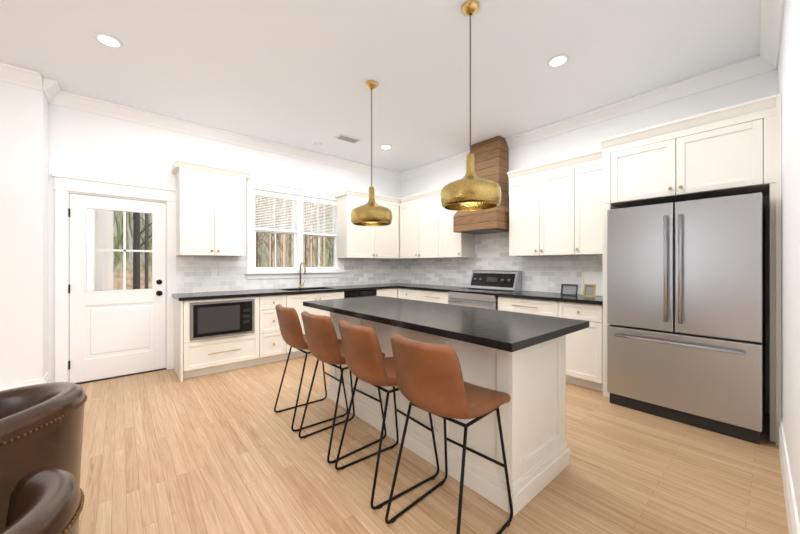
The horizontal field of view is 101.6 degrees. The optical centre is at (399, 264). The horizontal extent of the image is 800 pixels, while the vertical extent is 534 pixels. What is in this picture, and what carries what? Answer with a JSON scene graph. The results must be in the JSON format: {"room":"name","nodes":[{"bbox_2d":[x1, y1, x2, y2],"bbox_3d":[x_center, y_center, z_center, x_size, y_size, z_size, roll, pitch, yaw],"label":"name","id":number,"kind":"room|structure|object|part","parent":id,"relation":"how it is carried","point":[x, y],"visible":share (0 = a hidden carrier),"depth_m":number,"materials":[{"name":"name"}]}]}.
{"room":"kitchen","nodes":[
{"label":"kitchen","id":0,"kind":"room"},
{"bbox_2d":[0,81,47,384],"bbox_3d":[-4.766,-0.255,2.211,3.240,3.050,0.460,0,0,-41],"label":"wall","id":1,"kind":"structure","parent":0,"point":[23,233],"depth_m":3.01,"materials":[{"name":"white paint"}]},
{"bbox_2d":[0,377,46,390],"bbox_3d":[-4.605,1.173,2.035,3.257,0.195,0.017,0,0,-41],"label":"baseboard","id":2,"kind":"structure","parent":1,"relation":"attached to","point":[44,380],"depth_m":3.00,"materials":[{"name":"white paint"}]},
{"bbox_2d":[0,62,59,95],"bbox_3d":[-4.545,-1.714,2.030,3.340,0.129,0.100,0,0,-41],"label":"crown molding","id":3,"kind":"structure","parent":1,"relation":"attached to","point":[12,74],"depth_m":3.00,"materials":[{"name":"white paint"}]},
{"bbox_2d":[48,103,400,382],"bbox_3d":[-1.773,-0.255,4.980,4.910,3.050,0.150,0,0,-41],"label":"wall","id":4,"kind":"structure","parent":0,"point":[88,144],"depth_m":3.82,"materials":[{"name":"white paint"}]},
{"bbox_2d":[44,370,50,382],"bbox_3d":[-3.482,1.173,3.216,0.017,0.195,0.305,0,0,-41],"label":"baseboard","id":5,"kind":"structure","parent":4,"relation":"attached to","point":[48,375],"depth_m":3.27,"materials":[{"name":"white paint"}]},
{"bbox_2d":[51,173,175,383],"bbox_3d":[-3.211,0.188,3.754,1.080,2.245,0.240,0,0,-41],"label":"door frame","id":6,"kind":"structure","parent":4,"relation":"attached to","point":[64,184],"depth_m":3.47,"materials":[{"name":"white paint"}]},
{"bbox_2d":[68,194,165,382],"bbox_3d":[-3.160,0.250,3.690,0.834,2.008,0.123,0,0,-41],"label":"door leaf","id":7,"kind":"structure","parent":4,"relation":"in","point":[113,333],"depth_m":3.64,"materials":[{"name":"white paint"}]},
{"bbox_2d":[176,159,247,256],"bbox_3d":[-2.384,-0.660,4.134,0.720,1.090,0.331,0,0,-41],"label":"upper cabinet","id":8,"kind":"object","parent":4,"relation":"attached to","point":[210,210],"depth_m":3.98,"materials":[{"name":"white paint"}]},
{"bbox_2d":[45,89,399,179],"bbox_3d":[-1.782,-1.714,4.791,4.650,0.129,0.125,0,0,-41],"label":"crown molding","id":9,"kind":"structure","parent":4,"relation":"attached to","point":[66,99],"depth_m":4.15,"materials":[{"name":"white paint"}]},
{"bbox_2d":[176,256,400,292],"bbox_3d":[-1.379,0.118,5.211,3.688,0.465,0.009,0,0,-41],"label":"backsplash","id":10,"kind":"structure","parent":4,"relation":"attached to","point":[193,274],"depth_m":4.55,"materials":[{"name":"tile"}]},
{"bbox_2d":[211,269,216,277],"bbox_3d":[-2.444,0.113,4.288,0.070,0.115,0.006,0,0,-41],"label":"outlet","id":11,"kind":"object","parent":10,"relation":"attached to","point":[213,273],"visible":1,"depth_m":4.29,"materials":[{"name":"white plastic"}]},
{"bbox_2d":[245,180,345,278],"bbox_3d":[-1.586,-0.496,5.100,1.596,1.393,0.209,0,0,-41],"label":"window","id":12,"kind":"structure","parent":4,"relation":"in","point":[298,248],"depth_m":5.02,"materials":[{"name":"white paint"}]},
{"bbox_2d":[255,191,336,235],"bbox_3d":[-1.573,-0.767,5.085,1.328,0.564,0.041,0,0,-41],"label":"window blinds","id":13,"kind":"object","parent":12,"relation":"attached to","point":[295,199],"visible":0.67,"depth_m":5.00,"materials":[{"name":"white plastic"}]},
{"bbox_2d":[336,189,399,258],"bbox_3d":[-0.542,-0.660,5.713,1.092,1.090,0.331,0,0,-41],"label":"upper cabinet","id":14,"kind":"object","parent":4,"relation":"attached to","point":[353,241],"depth_m":5.46,"materials":[{"name":"white paint"}]},
{"bbox_2d":[0,0,760,172],"bbox_3d":[-0.074,-1.805,0.509,8.150,0.050,9.150,0,0,-41],"label":"ceiling","id":15,"kind":"structure","parent":0,"point":[297,73],"depth_m":2.81,"materials":[{"name":"white paint"}]},
{"bbox_2d":[94,33,122,48],"bbox_3d":[-2.305,-1.774,2.582,0.175,0.009,0.175,0,0,4],"label":"recessed light","id":16,"kind":"object","parent":15,"relation":"in","point":[114,42],"depth_m":2.57,"materials":[{"name":"white plastic"}]},
{"bbox_2d":[314,142,321,146],"bbox_3d":[-1.206,-1.764,4.788,0.124,0.031,0.124,0,0,-41],"label":"smoke detector","id":17,"kind":"object","parent":15,"relation":"attached to","point":[317,144],"visible":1,"depth_m":4.75,"materials":[{"name":"white plastic"}]},
{"bbox_2d":[334,134,360,143],"bbox_3d":[-0.732,-1.773,4.588,0.340,0.012,0.170,0,0,-41],"label":"ceiling vent","id":18,"kind":"object","parent":15,"relation":"in","point":[346,138],"visible":0.96,"depth_m":4.57,"materials":[{"name":"white plastic"}]},
{"bbox_2d":[351,80,391,225],"bbox_3d":[-0.279,-1.089,3.199,0.408,1.379,0.408,0,0,-41],"label":"pendant lamp","id":19,"kind":"object","parent":15,"relation":"hanging from","point":[371,212],"visible":1,"depth_m":3.08,"materials":[{"name":"gold metal"}]},
{"bbox_2d":[380,145,391,148],"bbox_3d":[-0.211,-1.774,4.903,0.175,0.009,0.175,0,0,4],"label":"recessed light","id":20,"kind":"object","parent":15,"relation":"in","point":[382,146],"depth_m":4.90,"materials":[{"name":"white plastic"}]},
{"bbox_2d":[441,0,500,210],"bbox_3d":[0.485,-1.089,2.246,0.408,1.379,0.408,0,0,-41],"label":"pendant lamp","id":21,"kind":"object","parent":15,"relation":"hanging from","point":[470,190],"visible":1,"depth_m":2.14,"materials":[{"name":"gold metal"}]},
{"bbox_2d":[547,54,568,67],"bbox_3d":[1.374,-1.774,2.837,0.175,0.009,0.175,0,0,4],"label":"recessed light","id":22,"kind":"object","parent":15,"relation":"in","point":[558,60],"depth_m":2.82,"materials":[{"name":"white plastic"}]},
{"bbox_2d":[78,354,788,533],"bbox_3d":[-0.074,1.295,0.509,8.150,0.050,9.150,0,0,-41],"label":"floor","id":23,"kind":"structure","parent":0,"point":[166,451],"depth_m":2.00,"materials":[{"name":"brown wood"}]},
{"bbox_2d":[0,467,84,533],"bbox_3d":[-1.130,0.882,0.534,0.869,0.775,0.819,0,0,-29],"label":"armchair","id":24,"kind":"object","parent":23,"relation":"on","point":[45,500],"visible":1,"depth_m":0.79,"materials":[{"name":"brown leather"}]},
{"bbox_2d":[0,382,86,531],"bbox_3d":[-1.671,0.890,1.143,0.819,0.760,0.869,0,0,-4],"label":"armchair","id":25,"kind":"object","parent":23,"relation":"on","point":[41,425],"visible":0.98,"depth_m":1.20,"materials":[{"name":"brown leather"}]},
{"bbox_2d":[174,296,261,381],"bbox_3d":[-2.270,0.829,4.044,0.825,0.882,0.616,0,0,-41],"label":"base cabinet","id":26,"kind":"object","parent":23,"relation":"on","point":[194,358],"depth_m":3.79,"materials":[{"name":"white paint"}]},
{"bbox_2d":[190,299,254,340],"bbox_3d":[-2.052,0.628,3.808,0.676,0.416,0.063,0,0,-41],"label":"built-in microwave","id":27,"kind":"object","parent":26,"relation":"in","point":[213,319],"visible":1,"depth_m":3.79,"materials":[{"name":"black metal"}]},
{"bbox_2d":[172,283,421,300],"bbox_3d":[-1.177,0.481,4.962,3.721,0.258,0.644,0,0,-41],"label":"countertop","id":28,"kind":"structure","parent":26,"relation":"on","point":[232,294],"depth_m":4.34,"materials":[{"name":"black stone"}]},
{"bbox_2d":[298,262,305,287],"bbox_3d":[-1.460,0.153,4.948,0.098,0.396,0.212,0,0,-41],"label":"brass faucet","id":29,"kind":"object","parent":28,"relation":"on","point":[303,263],"visible":1,"depth_m":4.98,"materials":[{"name":"brown metal"}]},
{"bbox_2d":[262,295,293,363],"bbox_3d":[-1.829,0.829,4.421,0.458,0.882,0.616,0,0,-41],"label":"base cabinet","id":30,"kind":"object","parent":23,"relation":"on","point":[264,342],"depth_m":4.20,"materials":[{"name":"white paint"}]},
{"bbox_2d":[274,304,347,431],"bbox_3d":[-0.765,0.800,2.770,0.529,0.939,0.428,0,0,-39],"label":"stool","id":31,"kind":"object","parent":23,"relation":"on","point":[292,334],"visible":0.69,"depth_m":2.56,"materials":[{"name":"brown leather"}]},
{"bbox_3d":[-0.762,0.515,2.773,0.547,0.385,0.442,0,0,-39],"label":"seat","id":32,"kind":"part","parent":31,"relation":"part of","materials":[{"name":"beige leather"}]},
{"bbox_2d":[327,312,350,411],"bbox_3d":[-0.265,0.827,3.132,0.635,0.888,0.518,0,0,-41],"label":"base cabinet","id":33,"kind":"object","parent":23,"relation":"on","point":[332,391],"depth_m":3.00,"materials":[{"name":"white paint"}]},
{"bbox_2d":[298,311,386,463],"bbox_3d":[-0.425,0.800,2.374,0.529,0.939,0.428,0,0,-43],"label":"stool","id":34,"kind":"object","parent":23,"relation":"on","point":[322,340],"visible":0.77,"depth_m":2.17,"materials":[{"name":"brown leather"}]},
{"bbox_3d":[-0.422,0.515,2.377,0.547,0.385,0.442,0,0,-43],"label":"seat","id":35,"kind":"part","parent":34,"relation":"part of","materials":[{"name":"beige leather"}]},
{"bbox_2d":[344,289,375,297],"bbox_3d":[-0.788,0.834,5.283,0.590,0.872,0.664,0,0,-41],"label":"dishwasher","id":36,"kind":"object","parent":23,"relation":"on","point":[358,293],"visible":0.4,"depth_m":5.07,"materials":[{"name":"black plastic"}]},
{"bbox_2d":[351,317,386,434],"bbox_3d":[0.035,0.827,2.782,0.635,0.888,0.555,0,0,-41],"label":"base cabinet","id":37,"kind":"object","parent":23,"relation":"on","point":[367,409],"depth_m":2.60,"materials":[{"name":"white paint"}]},
{"bbox_2d":[375,288,397,297],"bbox_3d":[-0.410,0.829,5.638,0.436,0.882,0.616,0,0,-41],"label":"base cabinet","id":38,"kind":"object","parent":23,"relation":"on","point":[390,292],"depth_m":5.42,"materials":[{"name":"white paint"}]},
{"bbox_2d":[335,320,439,509],"bbox_3d":[-0.088,0.800,1.981,0.529,0.939,0.428,0,0,-38],"label":"stool","id":39,"kind":"object","parent":23,"relation":"on","point":[366,361],"visible":0.75,"depth_m":1.79,"materials":[{"name":"brown leather"}]},
{"bbox_3d":[-0.085,0.515,1.983,0.547,0.385,0.442,0,0,-38],"label":"seat","id":40,"kind":"part","parent":39,"relation":"part of","materials":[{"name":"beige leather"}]},
{"bbox_2d":[398,288,413,299],"bbox_3d":[0.369,0.829,5.543,0.616,0.882,0.533,0,0,-41],"label":"base cabinet","id":41,"kind":"object","parent":23,"relation":"on","point":[403,293],"depth_m":5.39,"materials":[{"name":"white paint"}]},
{"bbox_2d":[387,325,434,465],"bbox_3d":[0.347,0.827,2.417,0.635,0.888,0.555,0,0,-41],"label":"base cabinet","id":42,"kind":"object","parent":23,"relation":"on","point":[418,439],"depth_m":2.24,"materials":[{"name":"white paint"}]},
{"bbox_2d":[414,289,447,303],"bbox_3d":[0.709,0.829,5.147,0.616,0.882,0.742,0,0,-41],"label":"base cabinet","id":43,"kind":"object","parent":23,"relation":"on","point":[420,295],"depth_m":4.94,"materials":[{"name":"white paint"}]},
{"bbox_2d":[385,334,512,533],"bbox_3d":[0.239,0.800,1.599,0.529,0.939,0.428,0,0,-45],"label":"stool","id":44,"kind":"object","parent":23,"relation":"on","point":[429,377],"visible":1,"depth_m":1.43,"materials":[{"name":"brown leather"}]},
{"bbox_3d":[0.242,0.515,1.601,0.547,0.385,0.442,0,0,-45],"label":"seat","id":45,"kind":"part","parent":44,"relation":"part of","materials":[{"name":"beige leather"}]},
{"bbox_2d":[448,270,521,309],"bbox_3d":[1.156,0.675,4.533,0.720,1.190,0.764,0,0,-41],"label":"range","id":46,"kind":"object","parent":23,"relation":"on","point":[483,288],"visible":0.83,"depth_m":4.47,"materials":[{"name":"grey metal"}]},
{"bbox_2d":[435,335,568,515],"bbox_3d":[0.647,0.827,2.067,0.635,0.888,0.517,0,0,-41],"label":"base cabinet","id":47,"kind":"object","parent":23,"relation":"on","point":[531,381],"depth_m":1.83,"materials":[{"name":"white paint"}]},
{"bbox_2d":[303,296,588,351],"bbox_3d":[0.125,0.362,2.524,0.885,0.040,2.150,0,0,-41],"label":"countertop","id":48,"kind":"structure","parent":47,"relation":"on","point":[508,331],"depth_m":2.01,"materials":[{"name":"black stone"}]},
{"bbox_2d":[498,296,549,315],"bbox_3d":[1.713,0.829,3.975,0.616,0.882,0.802,0,0,-41],"label":"base cabinet","id":49,"kind":"object","parent":23,"relation":"on","point":[521,305],"depth_m":3.80,"materials":[{"name":"white paint"}]},
{"bbox_2d":[550,301,602,391],"bbox_3d":[2.056,0.829,3.575,0.616,0.882,0.483,0,0,-41],"label":"base cabinet","id":50,"kind":"object","parent":23,"relation":"on","point":[584,357],"depth_m":3.33,"materials":[{"name":"white paint"}]},
{"bbox_2d":[397,284,602,304],"bbox_3d":[1.205,0.370,4.547,0.644,0.036,3.086,0,0,-41],"label":"countertop","id":51,"kind":"structure","parent":50,"relation":"on","point":[578,298],"depth_m":3.89,"materials":[{"name":"black stone"}]},
{"bbox_2d":[561,284,577,295],"bbox_3d":[1.971,0.288,3.797,0.043,0.125,0.180,0,0,-41],"label":"picture frame","id":52,"kind":"object","parent":51,"relation":"on","point":[569,289],"visible":1,"depth_m":3.80,"materials":[{"name":"black plastic"}]},
{"bbox_2d":[583,284,595,296],"bbox_3d":[2.081,0.281,3.578,0.046,0.140,0.115,0,0,-41],"label":"picture frame","id":53,"kind":"object","parent":51,"relation":"on","point":[589,290],"visible":1,"depth_m":3.58,"materials":[{"name":"brown metal"}]},
{"bbox_2d":[581,272,602,295],"bbox_3d":[2.223,0.215,3.769,0.058,0.270,0.230,0,0,-41],"label":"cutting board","id":54,"kind":"object","parent":51,"relation":"on","point":[596,278],"visible":0.65,"depth_m":3.76,"materials":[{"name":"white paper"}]},
{"bbox_2d":[607,192,764,444],"bbox_3d":[2.484,0.381,2.867,0.836,1.778,0.956,0,0,-41],"label":"refrigerator","id":55,"kind":"object","parent":23,"relation":"on","point":[686,311],"visible":1,"depth_m":2.56,"materials":[{"name":"grey metal"}]},
{"bbox_2d":[601,93,781,444],"bbox_3d":[2.563,0.033,2.934,0.681,2.475,1.131,0,0,-41],"label":"tall cabinet","id":56,"kind":"object","parent":23,"relation":"on","point":[733,150],"visible":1,"depth_m":2.60,"materials":[{"name":"white paint"}]},
{"bbox_2d":[401,69,777,413],"bbox_3d":[3.012,-0.255,3.055,0.150,3.050,9.000,0,0,-41],"label":"wall","id":57,"kind":"structure","parent":0,"point":[580,141],"depth_m":3.48,"materials":[{"name":"white paint"}]},
{"bbox_2d":[400,190,435,257],"bbox_3d":[0.450,-0.660,5.669,0.331,1.090,1.018,0,0,-41],"label":"upper cabinet","id":58,"kind":"object","parent":57,"relation":"attached to","point":[417,211],"depth_m":5.57,"materials":[{"name":"white paint"}]},
{"bbox_2d":[436,188,474,257],"bbox_3d":[0.874,-0.660,5.174,0.331,1.090,0.518,0,0,-41],"label":"upper cabinet","id":59,"kind":"object","parent":57,"relation":"attached to","point":[449,244],"depth_m":5.07,"materials":[{"name":"white paint"}]},
{"bbox_2d":[453,136,508,233],"bbox_3d":[1.206,-1.122,4.623,0.528,1.308,0.720,0,0,-41],"label":"wood range hood","id":60,"kind":"object","parent":57,"relation":"attached to","point":[491,159],"visible":0.79,"depth_m":4.54,"materials":[{"name":"brown wood"}]},
{"bbox_2d":[401,232,602,293],"bbox_3d":[1.237,-0.060,5.003,0.009,0.823,3.733,0,0,-41],"label":"backsplash","id":61,"kind":"structure","parent":57,"relation":"attached to","point":[545,273],"depth_m":4.74,"materials":[{"name":"tile"}]},
{"bbox_2d":[570,271,575,279],"bbox_3d":[2.111,0.128,3.969,0.008,0.115,0.070,0,0,-41],"label":"outlet","id":62,"kind":"object","parent":61,"relation":"attached to","point":[572,275],"visible":1,"depth_m":3.97,"materials":[{"name":"white plastic"}]},
{"bbox_2d":[508,158,567,256],"bbox_3d":[1.836,-0.660,4.051,0.331,1.090,0.868,0,0,-41],"label":"upper cabinet","id":63,"kind":"object","parent":57,"relation":"attached to","point":[555,208],"depth_m":3.96,"materials":[{"name":"white paint"}]},
{"bbox_2d":[568,150,602,255],"bbox_3d":[2.182,-0.660,3.648,0.331,1.090,0.428,0,0,-41],"label":"upper cabinet","id":64,"kind":"object","parent":57,"relation":"attached to","point":[585,171],"depth_m":3.57,"materials":[{"name":"white paint"}]},
{"bbox_2d":[400,56,777,180],"bbox_3d":[1.565,-1.714,4.551,0.100,0.129,4.845,0,0,-41],"label":"crown molding","id":65,"kind":"structure","parent":57,"relation":"attached to","point":[746,68],"depth_m":3.51,"materials":[{"name":"white paint"}]},
{"bbox_2d":[778,0,799,523],"bbox_3d":[1.965,-0.255,1.552,3.404,3.050,0.230,0,0,-41],"label":"wall","id":66,"kind":"structure","parent":0,"point":[789,73],"depth_m":1.66,"materials":[{"name":"white paint"}]},
{"bbox_2d":[756,0,784,71],"bbox_3d":[1.849,-1.714,1.597,3.293,0.129,0.210,0,0,-41],"label":"crown molding","id":67,"kind":"structure","parent":66,"relation":"attached to","point":[767,58],"depth_m":2.42,"materials":[{"name":"white paint"}]},
{"bbox_2d":[778,418,799,533],"bbox_3d":[1.907,1.173,1.593,3.371,0.195,0.126,0,0,-41],"label":"baseboard","id":68,"kind":"structure","parent":66,"relation":"attached to","point":[792,514],"depth_m":1.66,"materials":[{"name":"white paint"}]},
{"label":"outside","id":69,"kind":"structure","parent":0,"visible":0},
{"bbox_2d":[113,196,332,289],"bbox_3d":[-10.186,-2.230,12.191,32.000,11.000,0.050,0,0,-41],"label":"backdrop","id":70,"kind":"structure","parent":69,"point":[116,245],"depth_m":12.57,"materials":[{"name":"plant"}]},
{"bbox_3d":[-6.642,1.470,8.057,32.000,0.100,10.840,0,0,-41],"label":"ground","id":71,"kind":"structure","parent":69,"visible":0},
{"bbox_2d":[133,195,332,288],"bbox_3d":[-5.239,-1.710,12.166,7.696,6.361,6.186,0,0,-41],"label":"trees","id":72,"kind":"object","parent":71,"relation":"on","point":[146,243],"depth_m":11.60,"materials":[{"name":"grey plant"}]}
]}

